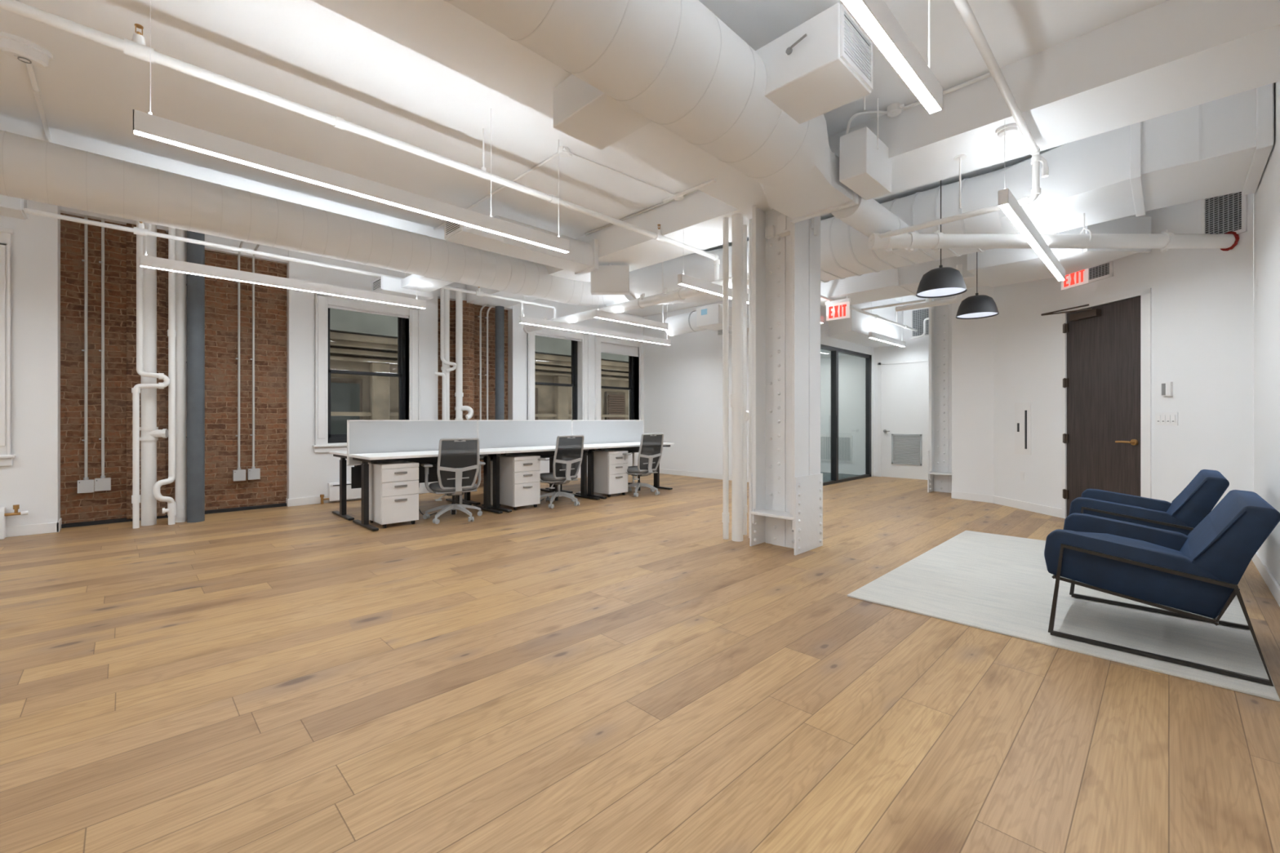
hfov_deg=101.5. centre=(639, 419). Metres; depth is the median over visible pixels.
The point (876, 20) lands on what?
linear light
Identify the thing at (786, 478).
steel column
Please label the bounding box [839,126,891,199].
box
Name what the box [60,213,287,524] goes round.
brick wall
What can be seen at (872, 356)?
trim
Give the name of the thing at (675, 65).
duct
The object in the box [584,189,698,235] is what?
conduit
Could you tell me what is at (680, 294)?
pipe
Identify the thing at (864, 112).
conduit
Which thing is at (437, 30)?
beam
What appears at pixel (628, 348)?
roller shade
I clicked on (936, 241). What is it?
pipe
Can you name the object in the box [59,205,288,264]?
trim
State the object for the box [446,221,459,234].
grille
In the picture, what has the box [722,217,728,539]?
riser pipe
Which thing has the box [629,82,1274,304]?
ceiling beam
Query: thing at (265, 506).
baseboard
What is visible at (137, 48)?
pipe
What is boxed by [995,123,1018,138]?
smoke detector
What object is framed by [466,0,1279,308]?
ceiling beam
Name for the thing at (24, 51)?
sensor
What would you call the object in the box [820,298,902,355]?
wall
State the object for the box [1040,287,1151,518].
door
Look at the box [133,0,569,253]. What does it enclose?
linear light
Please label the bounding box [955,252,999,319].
pendant lamp
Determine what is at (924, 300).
linear light
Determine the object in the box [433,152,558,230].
conduit
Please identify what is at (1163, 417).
switch
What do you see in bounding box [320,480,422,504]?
radiator
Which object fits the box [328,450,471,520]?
desk
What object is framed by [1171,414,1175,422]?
switch
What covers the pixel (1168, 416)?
switch
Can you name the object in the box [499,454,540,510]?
pedestal
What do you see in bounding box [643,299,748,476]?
wall
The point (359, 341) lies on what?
stone building
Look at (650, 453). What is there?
office chair
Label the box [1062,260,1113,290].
wall vent
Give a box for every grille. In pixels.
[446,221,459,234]
[844,14,869,46]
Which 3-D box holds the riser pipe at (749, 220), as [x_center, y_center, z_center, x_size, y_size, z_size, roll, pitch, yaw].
[1.056,-0.390,4.957,0.054,3.020,0.054,0,0,-45]
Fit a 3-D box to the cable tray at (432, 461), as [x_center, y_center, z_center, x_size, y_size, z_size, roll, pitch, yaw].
[-2.557,0.482,6.143,1.275,0.100,0.084,0,0,-45]
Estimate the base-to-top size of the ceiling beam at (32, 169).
0.530 m
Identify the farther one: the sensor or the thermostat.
the thermostat
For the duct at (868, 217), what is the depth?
4.19 m
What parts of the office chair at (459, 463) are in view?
armrest, lever, seat, frame, armrest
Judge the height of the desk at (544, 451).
0.742 m
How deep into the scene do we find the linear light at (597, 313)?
7.28 m
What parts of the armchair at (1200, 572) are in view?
arm, arm, seat rail, frame, frame, backrest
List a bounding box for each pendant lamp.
[915,180,967,297]
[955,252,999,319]
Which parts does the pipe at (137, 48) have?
hanger rod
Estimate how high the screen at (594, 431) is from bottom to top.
1.120 m
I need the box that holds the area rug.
[847,530,1279,702]
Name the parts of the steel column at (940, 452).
plate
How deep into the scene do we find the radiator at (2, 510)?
4.92 m
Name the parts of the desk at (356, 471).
frame, leg, modesty panel, leg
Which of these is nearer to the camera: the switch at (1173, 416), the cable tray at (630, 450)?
the switch at (1173, 416)
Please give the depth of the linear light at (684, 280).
5.40 m
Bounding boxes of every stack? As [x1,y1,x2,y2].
[139,222,168,525]
[175,228,186,522]
[440,285,450,419]
[454,287,473,419]
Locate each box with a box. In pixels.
[77,479,93,493]
[94,477,111,491]
[232,469,245,481]
[247,468,260,479]
[557,146,572,157]
[591,263,629,294]
[674,191,684,200]
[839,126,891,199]
[887,102,904,117]
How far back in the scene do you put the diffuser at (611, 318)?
7.33 m
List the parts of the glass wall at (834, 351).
pull handle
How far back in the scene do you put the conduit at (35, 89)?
3.60 m
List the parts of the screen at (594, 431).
edge trim, fabric panel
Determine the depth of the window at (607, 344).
11.10 m
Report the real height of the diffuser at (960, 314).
0.004 m
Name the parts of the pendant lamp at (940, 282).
cord, lamp shade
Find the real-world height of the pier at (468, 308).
3.050 m
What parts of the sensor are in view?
len plate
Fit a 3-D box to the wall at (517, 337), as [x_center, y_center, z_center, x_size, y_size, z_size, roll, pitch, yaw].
[-1.182,-0.555,10.303,3.200,3.350,0.320,0,0,-45]
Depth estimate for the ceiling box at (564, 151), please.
4.27 m
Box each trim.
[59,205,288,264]
[437,282,511,310]
[871,355,873,476]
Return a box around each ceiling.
[0,0,1168,316]
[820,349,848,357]
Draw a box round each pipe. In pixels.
[0,0,719,280]
[24,208,555,318]
[131,221,170,528]
[435,288,457,419]
[494,306,504,419]
[523,262,748,333]
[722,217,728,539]
[730,213,744,542]
[742,224,748,534]
[748,218,751,537]
[820,295,917,332]
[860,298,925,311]
[867,213,1239,252]
[870,0,1048,240]
[895,264,962,311]
[910,317,928,339]
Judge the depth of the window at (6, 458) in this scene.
4.96 m
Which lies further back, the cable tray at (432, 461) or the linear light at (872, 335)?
the linear light at (872, 335)
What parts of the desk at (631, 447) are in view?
leg, frame, leg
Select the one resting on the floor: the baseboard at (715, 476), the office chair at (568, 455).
the office chair at (568, 455)
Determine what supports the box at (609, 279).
hanging from the ceiling at (304, 52)
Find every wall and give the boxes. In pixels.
[0,200,60,526]
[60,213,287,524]
[287,249,437,498]
[437,298,507,486]
[507,298,643,473]
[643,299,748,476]
[820,297,937,475]
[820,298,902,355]
[820,344,871,485]
[951,285,993,495]
[993,193,1253,517]
[1253,80,1279,586]
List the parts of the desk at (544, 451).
leg, frame, leg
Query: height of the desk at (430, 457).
0.742 m
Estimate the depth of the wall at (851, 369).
10.62 m
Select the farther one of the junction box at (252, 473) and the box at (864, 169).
the junction box at (252, 473)
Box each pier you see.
[126,223,165,519]
[453,300,474,419]
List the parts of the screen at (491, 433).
edge trim, fabric panel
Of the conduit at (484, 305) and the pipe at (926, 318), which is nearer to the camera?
the conduit at (484, 305)
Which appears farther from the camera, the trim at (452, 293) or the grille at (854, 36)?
the trim at (452, 293)
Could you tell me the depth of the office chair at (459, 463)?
5.71 m
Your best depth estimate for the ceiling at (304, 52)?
3.61 m
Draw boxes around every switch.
[1156,415,1160,422]
[1161,415,1165,422]
[1166,414,1170,422]
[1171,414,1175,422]
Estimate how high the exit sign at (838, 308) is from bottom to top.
0.470 m
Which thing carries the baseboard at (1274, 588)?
attached to the wall at (1267, 194)
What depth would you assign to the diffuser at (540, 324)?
8.21 m
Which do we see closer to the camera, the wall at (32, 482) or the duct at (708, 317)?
the wall at (32, 482)
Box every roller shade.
[328,305,408,318]
[534,333,581,341]
[600,342,638,356]
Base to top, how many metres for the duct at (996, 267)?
0.320 m
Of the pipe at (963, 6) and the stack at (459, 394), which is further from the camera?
the stack at (459, 394)
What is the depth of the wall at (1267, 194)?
3.57 m
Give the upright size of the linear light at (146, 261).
0.880 m
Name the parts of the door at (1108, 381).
closer arm, lever handle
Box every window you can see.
[0,226,15,466]
[311,293,420,453]
[527,328,589,419]
[595,334,644,433]
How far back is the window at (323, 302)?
7.34 m
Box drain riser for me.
[152,226,176,524]
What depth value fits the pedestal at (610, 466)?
7.64 m
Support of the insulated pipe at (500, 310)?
on the floor
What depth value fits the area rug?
3.00 m
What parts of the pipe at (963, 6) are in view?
hanger rod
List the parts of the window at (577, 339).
sash, sash, frame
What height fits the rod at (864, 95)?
0.350 m
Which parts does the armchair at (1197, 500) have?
arm, arm, frame, backrest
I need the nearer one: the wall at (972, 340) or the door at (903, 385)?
the wall at (972, 340)
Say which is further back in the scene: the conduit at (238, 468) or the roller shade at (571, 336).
the roller shade at (571, 336)
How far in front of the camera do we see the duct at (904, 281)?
6.73 m
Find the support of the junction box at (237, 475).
attached to the brick wall at (221, 491)
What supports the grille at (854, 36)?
attached to the duct at (675, 65)
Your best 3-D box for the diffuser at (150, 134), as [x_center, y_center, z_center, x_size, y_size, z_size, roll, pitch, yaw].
[-1.479,-1.354,3.333,2.512,0.004,0.046,0,0,-45]
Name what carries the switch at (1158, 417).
attached to the switch plate at (1161, 418)
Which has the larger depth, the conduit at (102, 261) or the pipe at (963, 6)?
the conduit at (102, 261)
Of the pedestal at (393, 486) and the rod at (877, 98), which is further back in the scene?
the pedestal at (393, 486)
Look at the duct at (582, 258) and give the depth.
5.59 m
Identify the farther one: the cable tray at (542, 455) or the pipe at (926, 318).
the pipe at (926, 318)
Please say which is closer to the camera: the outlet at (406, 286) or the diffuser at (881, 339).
the outlet at (406, 286)
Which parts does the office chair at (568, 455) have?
seat, frame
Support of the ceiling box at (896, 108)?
attached to the ceiling at (304, 52)
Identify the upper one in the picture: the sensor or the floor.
the sensor
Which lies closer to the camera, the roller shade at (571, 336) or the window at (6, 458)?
the window at (6, 458)
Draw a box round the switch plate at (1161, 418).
[1155,412,1177,425]
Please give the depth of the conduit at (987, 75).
3.44 m
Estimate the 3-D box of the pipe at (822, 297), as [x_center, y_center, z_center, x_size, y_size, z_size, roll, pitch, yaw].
[3.657,-1.660,8.251,4.200,0.060,0.059,0,0,-45]
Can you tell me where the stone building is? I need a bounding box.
[329,308,628,434]
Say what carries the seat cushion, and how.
on the armchair at (1200, 572)
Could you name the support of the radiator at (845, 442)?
in the wall at (851, 369)
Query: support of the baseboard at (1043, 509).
attached to the wall at (1202, 299)
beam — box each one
[311,0,766,209]
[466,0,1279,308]
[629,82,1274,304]
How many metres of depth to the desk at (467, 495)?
7.92 m
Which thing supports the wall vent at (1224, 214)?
attached to the wall at (1202, 299)
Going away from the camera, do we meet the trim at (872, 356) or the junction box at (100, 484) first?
the junction box at (100, 484)
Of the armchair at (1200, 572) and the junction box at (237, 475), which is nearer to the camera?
the armchair at (1200, 572)
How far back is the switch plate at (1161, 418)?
4.86 m
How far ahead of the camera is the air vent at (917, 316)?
9.76 m
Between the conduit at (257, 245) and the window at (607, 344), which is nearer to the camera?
the conduit at (257, 245)
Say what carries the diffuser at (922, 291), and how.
attached to the pendant lamp at (940, 282)
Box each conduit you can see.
[26,63,52,142]
[81,215,88,479]
[98,218,105,478]
[235,240,243,470]
[249,244,259,468]
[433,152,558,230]
[478,304,488,419]
[484,305,496,419]
[569,152,675,195]
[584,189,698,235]
[662,178,716,202]
[845,111,894,133]
[902,72,991,111]
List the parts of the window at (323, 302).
sill, sash, sash, frame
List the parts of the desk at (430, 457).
leg, frame, leg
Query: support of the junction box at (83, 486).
attached to the brick wall at (221, 491)
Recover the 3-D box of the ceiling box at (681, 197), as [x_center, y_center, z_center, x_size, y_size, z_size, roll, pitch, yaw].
[0.405,-2.205,5.161,0.130,0.050,0.125,0,0,-45]
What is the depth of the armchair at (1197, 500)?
3.60 m
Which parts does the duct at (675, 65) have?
damper lever, grille frame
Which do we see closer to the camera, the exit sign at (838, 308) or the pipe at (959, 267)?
the pipe at (959, 267)
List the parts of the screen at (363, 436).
edge trim, fabric panel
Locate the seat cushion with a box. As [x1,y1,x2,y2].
[1077,531,1182,555]
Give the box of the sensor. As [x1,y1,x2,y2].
[0,31,53,67]
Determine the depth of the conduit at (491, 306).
8.68 m
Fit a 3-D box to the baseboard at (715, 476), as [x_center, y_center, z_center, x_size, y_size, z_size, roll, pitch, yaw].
[1.415,1.070,9.941,0.015,0.100,3.815,0,0,-45]
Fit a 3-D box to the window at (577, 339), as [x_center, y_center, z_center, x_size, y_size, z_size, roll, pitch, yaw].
[-1.577,-0.690,9.821,1.440,2.260,0.310,0,0,-45]
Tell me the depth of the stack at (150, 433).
5.54 m
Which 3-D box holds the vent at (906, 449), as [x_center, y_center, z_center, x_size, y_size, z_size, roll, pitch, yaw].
[5.069,0.560,9.941,0.015,0.580,0.540,0,0,-45]
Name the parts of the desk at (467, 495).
leg, leg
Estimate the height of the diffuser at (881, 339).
0.004 m
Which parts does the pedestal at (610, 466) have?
lock rail, drawer, drawer, drawer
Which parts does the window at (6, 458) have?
sill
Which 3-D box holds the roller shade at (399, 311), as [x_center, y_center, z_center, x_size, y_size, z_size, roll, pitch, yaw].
[-3.860,-1.591,7.465,1.110,0.137,0.022,0,0,-45]
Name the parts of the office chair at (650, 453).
seat, frame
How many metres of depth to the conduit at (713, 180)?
4.27 m
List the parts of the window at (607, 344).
sash, sash, frame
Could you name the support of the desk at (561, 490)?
on the floor
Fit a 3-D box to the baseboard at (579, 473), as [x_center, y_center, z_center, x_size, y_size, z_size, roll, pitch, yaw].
[-1.067,1.070,10.180,3.210,0.100,0.015,0,0,-45]
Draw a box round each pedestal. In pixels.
[368,460,418,528]
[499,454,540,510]
[587,449,627,497]
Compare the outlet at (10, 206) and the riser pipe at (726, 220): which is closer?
the outlet at (10, 206)
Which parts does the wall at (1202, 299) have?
panel door, electrical panel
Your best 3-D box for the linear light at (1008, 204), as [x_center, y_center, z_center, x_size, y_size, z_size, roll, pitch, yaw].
[3.183,-1.790,4.170,2.550,0.880,0.054,0,0,-45]
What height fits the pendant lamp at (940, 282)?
1.145 m
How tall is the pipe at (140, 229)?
0.730 m
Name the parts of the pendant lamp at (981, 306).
cord, lamp shade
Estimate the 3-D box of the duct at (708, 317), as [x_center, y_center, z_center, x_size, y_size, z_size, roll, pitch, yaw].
[1.272,-1.693,9.202,1.256,0.366,1.304,0,0,-45]
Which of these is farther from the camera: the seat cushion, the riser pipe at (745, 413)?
the riser pipe at (745, 413)
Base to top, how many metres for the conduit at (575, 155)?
0.011 m
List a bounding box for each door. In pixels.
[878,359,928,479]
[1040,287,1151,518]
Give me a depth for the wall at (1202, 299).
4.85 m
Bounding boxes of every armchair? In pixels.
[1044,489,1279,685]
[1069,469,1229,535]
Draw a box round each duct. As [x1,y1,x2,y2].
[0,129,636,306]
[443,0,872,223]
[444,215,598,275]
[664,303,748,336]
[820,253,987,306]
[831,195,918,257]
[967,216,1151,287]
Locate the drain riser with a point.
(171, 510)
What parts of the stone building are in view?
pane, cornice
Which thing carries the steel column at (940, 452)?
on the floor
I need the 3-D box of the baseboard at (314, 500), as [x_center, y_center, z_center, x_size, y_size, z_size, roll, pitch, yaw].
[-3.877,1.070,7.475,1.980,0.100,0.115,0,0,-45]
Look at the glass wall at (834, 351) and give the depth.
9.27 m
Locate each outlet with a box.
[0,194,27,219]
[372,274,453,301]
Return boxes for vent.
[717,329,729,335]
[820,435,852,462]
[891,434,921,465]
[911,307,928,337]
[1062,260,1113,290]
[1200,191,1247,234]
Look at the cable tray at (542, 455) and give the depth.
7.35 m
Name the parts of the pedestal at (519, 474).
lock rail, drawer, drawer, drawer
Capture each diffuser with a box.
[133,129,568,253]
[520,322,669,345]
[595,316,665,329]
[871,337,904,346]
[916,287,965,296]
[957,311,997,318]
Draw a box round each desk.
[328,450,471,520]
[348,448,505,531]
[454,457,563,504]
[481,445,602,512]
[545,482,632,493]
[575,441,674,498]
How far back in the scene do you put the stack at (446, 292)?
8.11 m
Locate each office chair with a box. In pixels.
[421,437,485,524]
[531,435,584,508]
[617,432,663,497]
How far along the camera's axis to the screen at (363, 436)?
6.09 m
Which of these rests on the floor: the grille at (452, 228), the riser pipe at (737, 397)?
the riser pipe at (737, 397)
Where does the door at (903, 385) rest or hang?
in the wall at (851, 369)
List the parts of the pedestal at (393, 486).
lock rail, drawer, drawer, drawer, handle, handle, handle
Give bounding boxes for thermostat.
[1161,382,1173,396]
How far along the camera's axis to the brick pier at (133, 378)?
5.78 m
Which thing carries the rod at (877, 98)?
hanging from the ceiling at (304, 52)
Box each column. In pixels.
[186,231,204,522]
[749,204,822,555]
[927,296,951,493]
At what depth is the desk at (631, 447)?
7.71 m
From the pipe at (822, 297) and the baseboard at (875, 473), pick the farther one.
the baseboard at (875, 473)
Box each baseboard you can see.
[5,502,286,537]
[285,486,431,506]
[577,471,587,478]
[659,468,748,482]
[873,471,878,476]
[951,491,1062,518]
[1251,551,1279,606]
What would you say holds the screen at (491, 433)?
on the floor
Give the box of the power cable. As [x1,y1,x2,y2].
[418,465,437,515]
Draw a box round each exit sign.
[825,295,850,320]
[1061,267,1088,290]
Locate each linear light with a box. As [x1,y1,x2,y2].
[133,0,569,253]
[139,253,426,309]
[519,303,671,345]
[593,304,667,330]
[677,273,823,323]
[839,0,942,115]
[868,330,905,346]
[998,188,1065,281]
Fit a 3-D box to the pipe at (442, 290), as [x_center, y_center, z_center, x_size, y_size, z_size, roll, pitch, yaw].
[-2.989,-0.480,8.046,0.318,3.200,0.110,0,0,-19]
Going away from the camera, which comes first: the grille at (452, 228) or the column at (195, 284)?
the grille at (452, 228)
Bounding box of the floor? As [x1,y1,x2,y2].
[0,471,1279,852]
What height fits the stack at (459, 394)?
3.200 m
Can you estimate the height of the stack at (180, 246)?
3.300 m
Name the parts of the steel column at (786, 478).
plate, flange plate, plate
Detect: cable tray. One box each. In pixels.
[404,458,437,465]
[489,452,555,461]
[586,448,639,455]
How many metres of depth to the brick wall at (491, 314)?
8.83 m
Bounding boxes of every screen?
[346,419,477,520]
[477,419,571,505]
[571,419,643,493]
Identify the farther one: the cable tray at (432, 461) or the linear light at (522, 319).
the linear light at (522, 319)
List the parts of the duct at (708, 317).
casing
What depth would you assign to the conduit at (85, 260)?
5.52 m
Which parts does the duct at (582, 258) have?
grille frame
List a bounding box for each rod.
[863,95,865,111]
[876,97,878,149]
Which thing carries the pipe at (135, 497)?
on the floor

